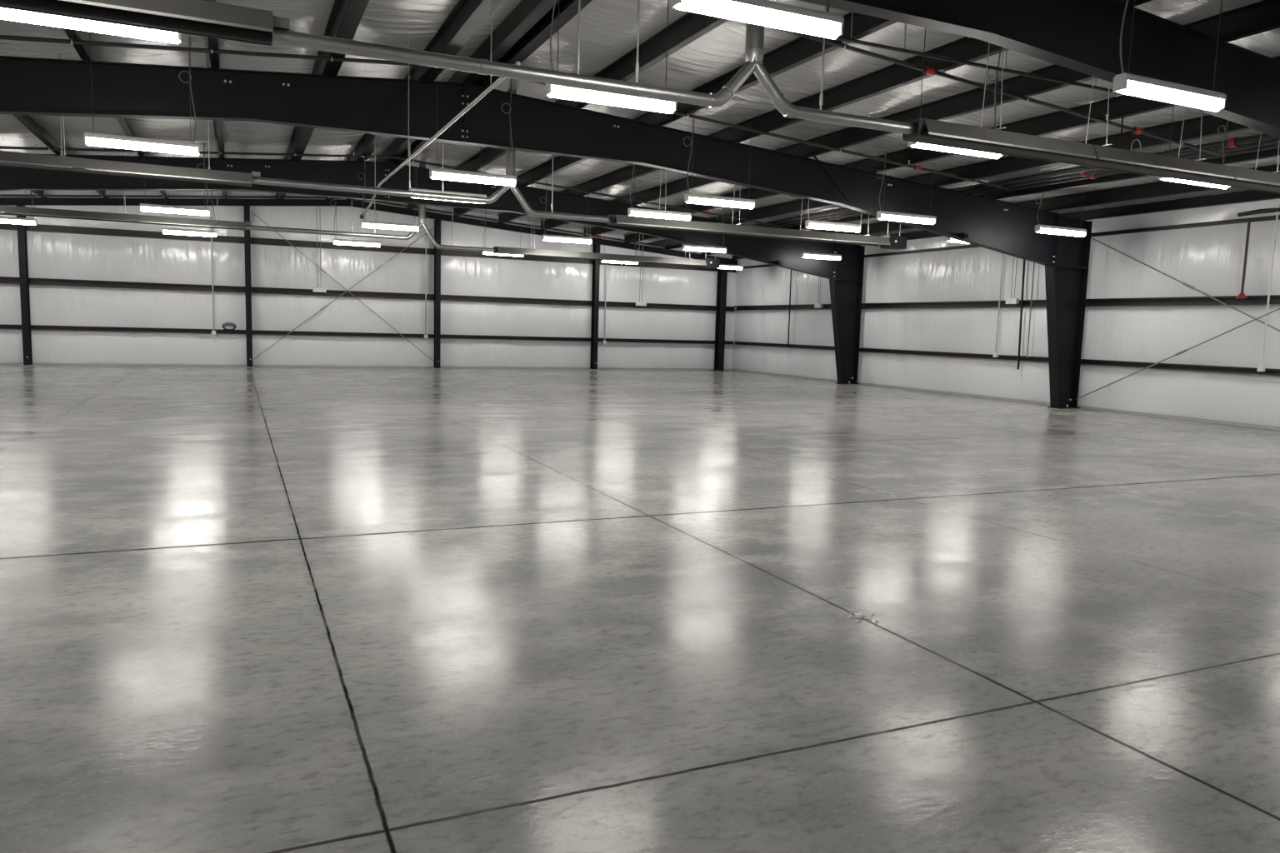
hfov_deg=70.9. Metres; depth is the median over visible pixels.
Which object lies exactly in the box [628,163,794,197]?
branch
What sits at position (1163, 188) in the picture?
purlin
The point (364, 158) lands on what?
strip light
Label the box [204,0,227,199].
purlin
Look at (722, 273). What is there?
wall column
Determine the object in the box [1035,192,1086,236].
strip light
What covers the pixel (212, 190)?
strip light
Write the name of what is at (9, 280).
girt
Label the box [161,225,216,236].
strip light
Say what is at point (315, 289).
junction box
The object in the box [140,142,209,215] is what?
strip light
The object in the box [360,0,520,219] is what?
gas pipe
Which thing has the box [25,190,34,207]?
strip light
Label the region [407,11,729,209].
purlin
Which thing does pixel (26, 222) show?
diffuser
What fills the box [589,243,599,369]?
wall column
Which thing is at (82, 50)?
purlin
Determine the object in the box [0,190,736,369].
wall
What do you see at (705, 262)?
heater
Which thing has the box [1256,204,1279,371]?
conduit
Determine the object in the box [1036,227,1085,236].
diffuser
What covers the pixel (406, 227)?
diffuser
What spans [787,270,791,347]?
hanging cable
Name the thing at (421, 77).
brace
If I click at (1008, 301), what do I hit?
junction box
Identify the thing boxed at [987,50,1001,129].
cable
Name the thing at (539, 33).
purlin
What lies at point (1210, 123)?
purlin
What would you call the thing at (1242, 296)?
pipe
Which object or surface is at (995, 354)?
conduit
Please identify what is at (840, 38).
conduit
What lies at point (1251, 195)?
strut
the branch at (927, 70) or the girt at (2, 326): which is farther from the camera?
the girt at (2, 326)
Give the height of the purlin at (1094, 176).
0.217 m
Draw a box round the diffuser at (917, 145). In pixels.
[910,142,1001,159]
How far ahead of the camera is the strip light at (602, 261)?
31.17 m
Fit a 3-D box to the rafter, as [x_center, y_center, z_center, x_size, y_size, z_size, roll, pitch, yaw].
[-9.463,-6.705,29.208,29.150,1.330,0.160,-1,7,-24]
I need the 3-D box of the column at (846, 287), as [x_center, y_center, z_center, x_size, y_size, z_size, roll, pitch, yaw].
[6.437,-3.522,28.155,1.196,4.394,0.480,-1,7,-24]
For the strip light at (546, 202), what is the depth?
23.46 m
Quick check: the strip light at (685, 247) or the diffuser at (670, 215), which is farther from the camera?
the strip light at (685, 247)
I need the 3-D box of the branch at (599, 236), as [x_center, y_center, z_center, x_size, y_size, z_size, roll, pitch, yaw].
[-9.193,-6.808,28.357,21.754,0.907,0.096,-1,7,-24]
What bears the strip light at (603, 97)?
hanging from the purlin at (467, 17)
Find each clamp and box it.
[775,260,783,264]
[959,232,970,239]
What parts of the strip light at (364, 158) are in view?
power cord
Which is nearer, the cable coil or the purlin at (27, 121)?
the purlin at (27, 121)
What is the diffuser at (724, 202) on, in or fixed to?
attached to the strip light at (689, 197)
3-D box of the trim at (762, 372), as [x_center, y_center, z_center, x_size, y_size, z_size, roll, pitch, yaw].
[10.330,-0.465,21.208,0.050,0.060,32.650,-1,7,-24]
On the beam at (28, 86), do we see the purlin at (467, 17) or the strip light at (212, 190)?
the purlin at (467, 17)
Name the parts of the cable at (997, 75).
power cord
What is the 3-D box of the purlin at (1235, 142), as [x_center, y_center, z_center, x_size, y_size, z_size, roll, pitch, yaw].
[6.922,-5.047,18.881,0.154,0.216,32.150,-1,7,-24]
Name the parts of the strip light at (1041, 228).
power cord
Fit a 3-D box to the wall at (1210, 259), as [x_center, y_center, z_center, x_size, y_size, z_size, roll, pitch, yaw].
[10.441,-2.736,20.979,0.109,4.632,32.850,-1,7,-24]
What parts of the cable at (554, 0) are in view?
power cord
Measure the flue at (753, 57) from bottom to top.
1.978 m
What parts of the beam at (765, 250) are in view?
splice plate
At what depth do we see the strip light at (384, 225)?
21.68 m
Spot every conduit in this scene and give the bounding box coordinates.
[210,216,215,334]
[424,234,427,338]
[602,262,606,344]
[813,11,1151,99]
[993,253,1004,357]
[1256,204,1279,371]
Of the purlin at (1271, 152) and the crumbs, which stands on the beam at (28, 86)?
the purlin at (1271, 152)
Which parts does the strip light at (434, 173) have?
power cord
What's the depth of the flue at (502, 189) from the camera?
15.60 m
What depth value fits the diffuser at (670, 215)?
18.06 m
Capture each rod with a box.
[250,210,433,361]
[253,227,434,359]
[1075,308,1279,399]
[1090,237,1279,331]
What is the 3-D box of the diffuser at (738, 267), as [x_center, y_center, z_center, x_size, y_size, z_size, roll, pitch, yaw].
[3.083,-5.736,32.384,1.320,0.095,0.120,-1,7,-24]
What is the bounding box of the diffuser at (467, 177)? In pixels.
[430,171,515,186]
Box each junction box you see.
[312,217,326,292]
[635,262,646,305]
[814,280,822,308]
[1005,257,1019,304]
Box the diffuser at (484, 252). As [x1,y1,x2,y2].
[483,251,523,256]
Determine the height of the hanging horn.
0.722 m
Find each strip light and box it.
[0,7,181,43]
[0,216,37,224]
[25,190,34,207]
[84,31,199,155]
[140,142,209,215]
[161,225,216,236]
[206,190,214,219]
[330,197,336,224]
[332,235,380,247]
[357,158,365,186]
[360,219,419,231]
[410,139,486,204]
[429,70,516,186]
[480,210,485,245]
[481,251,523,256]
[540,189,547,211]
[541,220,592,244]
[545,83,676,113]
[600,233,638,264]
[626,163,691,220]
[670,0,844,39]
[682,204,726,253]
[683,112,754,209]
[720,261,742,269]
[800,245,841,259]
[805,200,861,232]
[876,151,936,224]
[908,141,1002,159]
[920,56,924,117]
[945,237,966,243]
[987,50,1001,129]
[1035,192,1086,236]
[1112,0,1226,111]
[1157,176,1230,189]
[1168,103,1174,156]
[1217,120,1228,164]
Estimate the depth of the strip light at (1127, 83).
8.12 m
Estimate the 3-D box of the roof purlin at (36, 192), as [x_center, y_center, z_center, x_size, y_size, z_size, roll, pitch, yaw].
[-10.553,-4.906,11.211,0.184,0.270,32.600,-1,7,-24]
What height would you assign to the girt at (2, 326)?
0.130 m
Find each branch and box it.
[0,192,659,246]
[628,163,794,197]
[765,25,1219,155]
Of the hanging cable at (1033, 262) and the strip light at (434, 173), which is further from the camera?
the hanging cable at (1033, 262)
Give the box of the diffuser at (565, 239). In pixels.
[543,236,591,244]
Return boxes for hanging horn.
[1110,111,1141,151]
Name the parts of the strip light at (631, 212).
power cord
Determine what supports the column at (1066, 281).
on the floor
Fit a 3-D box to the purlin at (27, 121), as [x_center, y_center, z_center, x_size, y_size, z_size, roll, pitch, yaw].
[-9.137,-5.054,11.833,0.184,0.270,32.600,-1,7,-24]
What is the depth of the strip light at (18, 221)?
23.09 m
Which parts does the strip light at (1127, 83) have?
power cord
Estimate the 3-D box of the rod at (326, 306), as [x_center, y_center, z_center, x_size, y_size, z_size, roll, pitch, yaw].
[-9.627,-4.432,29.458,5.685,4.519,0.052,-1,7,-24]
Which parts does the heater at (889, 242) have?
hanger rod, plate, hanger chain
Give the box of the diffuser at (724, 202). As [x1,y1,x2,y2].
[685,197,754,209]
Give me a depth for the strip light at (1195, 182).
12.41 m
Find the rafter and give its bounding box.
[0,197,737,264]
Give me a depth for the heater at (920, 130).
9.92 m
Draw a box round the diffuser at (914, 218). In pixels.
[878,214,934,224]
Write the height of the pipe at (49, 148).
0.907 m
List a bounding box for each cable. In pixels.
[550,0,559,70]
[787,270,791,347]
[1017,259,1025,369]
[1026,262,1034,358]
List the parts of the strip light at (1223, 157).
power cord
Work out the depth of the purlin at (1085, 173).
17.05 m
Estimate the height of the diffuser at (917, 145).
0.095 m
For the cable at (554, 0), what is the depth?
8.66 m
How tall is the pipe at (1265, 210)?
0.120 m
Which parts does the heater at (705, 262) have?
hanger rod, plate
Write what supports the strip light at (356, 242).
hanging from the ceiling
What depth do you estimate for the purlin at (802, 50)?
12.62 m
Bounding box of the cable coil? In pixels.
[221,322,235,330]
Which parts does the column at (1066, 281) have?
plate, plate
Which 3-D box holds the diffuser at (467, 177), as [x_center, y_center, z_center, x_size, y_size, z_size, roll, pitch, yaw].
[-2.615,-3.885,14.121,1.320,0.095,0.120,-1,7,-24]
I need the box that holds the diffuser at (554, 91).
[548,85,674,113]
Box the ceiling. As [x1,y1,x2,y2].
[0,0,1279,240]
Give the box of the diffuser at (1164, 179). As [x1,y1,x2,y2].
[1160,178,1228,189]
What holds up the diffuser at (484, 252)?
attached to the strip light at (487, 252)
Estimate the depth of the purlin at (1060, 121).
14.39 m
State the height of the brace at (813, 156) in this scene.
0.799 m
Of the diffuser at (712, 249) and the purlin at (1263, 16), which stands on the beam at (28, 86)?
the purlin at (1263, 16)
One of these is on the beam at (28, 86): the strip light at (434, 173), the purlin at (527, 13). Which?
the purlin at (527, 13)
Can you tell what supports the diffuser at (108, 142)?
attached to the strip light at (90, 138)
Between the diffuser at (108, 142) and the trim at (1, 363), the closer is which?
the diffuser at (108, 142)
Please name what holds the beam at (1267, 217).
attached to the wall at (1210, 259)
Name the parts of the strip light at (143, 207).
power cord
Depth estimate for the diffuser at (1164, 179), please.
12.42 m
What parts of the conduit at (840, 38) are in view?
hanger rod, hanger rod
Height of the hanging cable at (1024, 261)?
3.381 m
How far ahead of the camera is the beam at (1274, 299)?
20.79 m
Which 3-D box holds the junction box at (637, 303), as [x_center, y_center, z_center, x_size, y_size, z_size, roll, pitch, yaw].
[0.067,-5.551,33.688,0.400,2.028,0.110,-1,7,-24]
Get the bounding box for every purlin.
[13,115,109,198]
[31,190,46,198]
[62,27,168,198]
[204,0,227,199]
[275,0,369,199]
[325,0,502,199]
[346,0,559,199]
[357,0,592,201]
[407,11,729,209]
[451,11,897,216]
[497,0,1152,223]
[540,0,1279,229]
[582,55,1279,236]
[624,115,1251,243]
[665,147,1279,249]
[701,164,1279,254]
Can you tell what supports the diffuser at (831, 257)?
attached to the strip light at (807, 255)
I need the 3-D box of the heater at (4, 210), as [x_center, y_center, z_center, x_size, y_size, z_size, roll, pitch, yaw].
[-11.943,-5.629,20.079,13.300,2.022,0.400,-1,7,-24]
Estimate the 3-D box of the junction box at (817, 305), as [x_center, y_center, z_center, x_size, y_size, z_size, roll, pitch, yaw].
[6.043,-4.883,30.183,0.100,1.770,0.340,-1,7,-24]
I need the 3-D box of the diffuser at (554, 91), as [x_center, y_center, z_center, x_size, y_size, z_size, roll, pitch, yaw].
[-0.272,-3.246,8.941,1.320,0.095,0.120,-1,7,-24]
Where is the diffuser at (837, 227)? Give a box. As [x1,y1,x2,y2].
[807,223,859,232]
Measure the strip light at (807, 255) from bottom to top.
0.973 m
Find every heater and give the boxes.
[0,0,721,108]
[0,53,491,204]
[0,151,409,239]
[436,169,719,268]
[530,100,907,249]
[783,6,1279,193]
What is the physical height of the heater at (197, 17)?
2.042 m
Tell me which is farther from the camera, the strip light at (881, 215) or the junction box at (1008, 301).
the junction box at (1008, 301)
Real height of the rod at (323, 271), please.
4.619 m
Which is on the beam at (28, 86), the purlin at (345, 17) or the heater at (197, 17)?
the purlin at (345, 17)
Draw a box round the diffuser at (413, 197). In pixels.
[413,197,484,204]
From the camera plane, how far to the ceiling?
13.79 m
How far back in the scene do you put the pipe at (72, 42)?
12.66 m
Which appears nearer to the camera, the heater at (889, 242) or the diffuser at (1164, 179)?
the diffuser at (1164, 179)
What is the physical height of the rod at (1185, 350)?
3.802 m
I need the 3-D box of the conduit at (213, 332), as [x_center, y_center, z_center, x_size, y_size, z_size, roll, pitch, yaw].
[-13.240,-4.656,27.813,0.120,3.600,0.070,-1,7,-24]
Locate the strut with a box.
[732,190,1279,259]
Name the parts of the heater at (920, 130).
hanger rod, plate, hanger chain, hanger chain, hanger chain, hanger chain, hanger chain, hanger chain, hanger chain, hanger chain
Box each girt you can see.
[0,223,737,272]
[0,276,735,311]
[0,324,733,344]
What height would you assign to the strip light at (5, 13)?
1.591 m
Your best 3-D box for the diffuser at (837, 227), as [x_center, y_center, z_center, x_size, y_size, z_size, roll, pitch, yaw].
[4.144,-4.256,19.241,1.320,0.095,0.120,-1,7,-24]
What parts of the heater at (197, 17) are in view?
hanger rod, hanger rod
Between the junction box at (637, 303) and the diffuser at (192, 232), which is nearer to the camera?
the diffuser at (192, 232)
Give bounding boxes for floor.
[0,365,1279,852]
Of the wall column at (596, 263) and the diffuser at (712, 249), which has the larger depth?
the wall column at (596, 263)
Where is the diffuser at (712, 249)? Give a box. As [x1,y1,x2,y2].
[683,246,725,253]
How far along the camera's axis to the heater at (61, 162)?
13.55 m
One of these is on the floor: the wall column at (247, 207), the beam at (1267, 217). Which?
the wall column at (247, 207)
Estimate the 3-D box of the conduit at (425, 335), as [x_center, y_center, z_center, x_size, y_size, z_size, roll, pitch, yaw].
[-7.266,-4.846,30.492,0.120,3.670,0.070,-1,7,-24]
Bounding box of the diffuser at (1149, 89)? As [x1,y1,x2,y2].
[1117,80,1224,111]
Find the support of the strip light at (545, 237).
hanging from the ceiling
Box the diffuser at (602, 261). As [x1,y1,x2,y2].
[601,260,637,264]
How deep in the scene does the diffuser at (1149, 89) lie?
8.16 m
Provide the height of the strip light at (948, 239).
0.985 m
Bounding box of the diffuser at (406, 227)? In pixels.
[361,223,418,231]
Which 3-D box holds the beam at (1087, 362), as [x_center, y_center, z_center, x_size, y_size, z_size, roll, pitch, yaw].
[10.368,-1.516,21.002,0.110,0.120,32.380,-1,7,-24]
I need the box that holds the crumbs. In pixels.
[848,611,878,623]
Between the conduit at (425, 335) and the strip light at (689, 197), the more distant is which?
the conduit at (425, 335)
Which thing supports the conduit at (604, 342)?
attached to the girt at (39, 227)
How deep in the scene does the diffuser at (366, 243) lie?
26.84 m
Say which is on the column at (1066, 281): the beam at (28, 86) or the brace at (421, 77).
the beam at (28, 86)
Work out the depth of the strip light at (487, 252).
29.00 m
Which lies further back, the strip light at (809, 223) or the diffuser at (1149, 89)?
the strip light at (809, 223)
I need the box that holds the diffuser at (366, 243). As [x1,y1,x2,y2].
[333,240,379,247]
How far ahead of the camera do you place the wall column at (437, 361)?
30.51 m
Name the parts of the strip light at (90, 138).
power cord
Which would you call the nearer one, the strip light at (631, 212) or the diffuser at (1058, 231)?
the strip light at (631, 212)
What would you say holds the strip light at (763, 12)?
hanging from the purlin at (467, 17)
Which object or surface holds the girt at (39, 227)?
attached to the wall column at (247, 207)
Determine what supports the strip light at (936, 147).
hanging from the ceiling
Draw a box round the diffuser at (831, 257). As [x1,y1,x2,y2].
[803,254,840,259]
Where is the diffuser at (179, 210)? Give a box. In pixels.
[140,206,209,215]
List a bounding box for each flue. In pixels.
[405,163,440,249]
[485,90,536,217]
[709,22,797,118]
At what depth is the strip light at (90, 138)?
12.12 m
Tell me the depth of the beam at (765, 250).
22.09 m
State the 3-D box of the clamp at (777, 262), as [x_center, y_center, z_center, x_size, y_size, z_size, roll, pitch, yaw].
[4.169,-4.894,26.838,0.180,0.117,0.180,-1,7,-24]
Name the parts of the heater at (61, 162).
hanger chain, hanger chain, hanger chain, hanger rod, hanger rod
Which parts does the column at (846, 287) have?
plate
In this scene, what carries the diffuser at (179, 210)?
attached to the strip light at (143, 207)
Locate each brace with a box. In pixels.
[370,74,423,127]
[812,155,849,202]
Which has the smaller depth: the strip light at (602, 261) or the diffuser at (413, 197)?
the diffuser at (413, 197)
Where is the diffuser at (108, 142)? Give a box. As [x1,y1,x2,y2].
[85,136,198,155]
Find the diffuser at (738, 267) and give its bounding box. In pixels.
[720,265,742,269]
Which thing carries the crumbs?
on the floor
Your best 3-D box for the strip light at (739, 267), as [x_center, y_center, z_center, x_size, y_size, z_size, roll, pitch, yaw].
[3.096,-6.167,32.337,1.360,0.962,0.136,-1,7,-24]
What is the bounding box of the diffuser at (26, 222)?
[0,219,35,224]
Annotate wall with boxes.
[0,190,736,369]
[732,190,1279,426]
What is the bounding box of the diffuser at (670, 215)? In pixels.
[629,210,690,220]
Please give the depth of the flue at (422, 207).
22.93 m
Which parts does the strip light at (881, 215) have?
power cord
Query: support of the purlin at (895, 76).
on the beam at (28, 86)
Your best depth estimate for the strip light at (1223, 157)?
12.65 m
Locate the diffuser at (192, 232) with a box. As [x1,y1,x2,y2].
[163,230,215,236]
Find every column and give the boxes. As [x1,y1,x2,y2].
[15,204,34,365]
[243,205,254,367]
[432,219,441,369]
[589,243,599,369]
[710,262,727,370]
[829,243,864,384]
[1044,214,1092,409]
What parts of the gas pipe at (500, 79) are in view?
hanger rod, hanger rod, hanger rod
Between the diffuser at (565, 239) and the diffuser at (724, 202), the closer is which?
the diffuser at (724, 202)
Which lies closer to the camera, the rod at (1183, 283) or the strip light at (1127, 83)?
the strip light at (1127, 83)
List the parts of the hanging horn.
stem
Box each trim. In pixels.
[0,362,732,370]
[731,369,1279,430]
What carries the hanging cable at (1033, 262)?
hanging from the beam at (1267, 217)
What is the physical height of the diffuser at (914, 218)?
0.095 m
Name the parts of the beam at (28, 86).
splice plate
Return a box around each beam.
[0,55,1059,265]
[0,154,834,279]
[732,341,1279,375]
[734,295,1279,309]
[742,215,1279,269]
[798,0,1279,140]
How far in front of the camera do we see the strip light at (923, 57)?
10.47 m
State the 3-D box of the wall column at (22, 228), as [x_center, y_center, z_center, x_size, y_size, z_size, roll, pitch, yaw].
[-17.656,-4.031,25.760,0.260,4.553,0.370,-1,7,-24]
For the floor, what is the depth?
4.92 m
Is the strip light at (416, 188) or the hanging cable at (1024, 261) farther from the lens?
the hanging cable at (1024, 261)
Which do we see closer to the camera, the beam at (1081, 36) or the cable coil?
the beam at (1081, 36)
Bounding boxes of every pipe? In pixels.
[0,35,1009,189]
[0,143,779,227]
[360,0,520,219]
[1235,219,1250,299]
[1237,207,1279,216]
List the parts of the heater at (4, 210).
hanger rod, hanger rod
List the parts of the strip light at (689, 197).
power cord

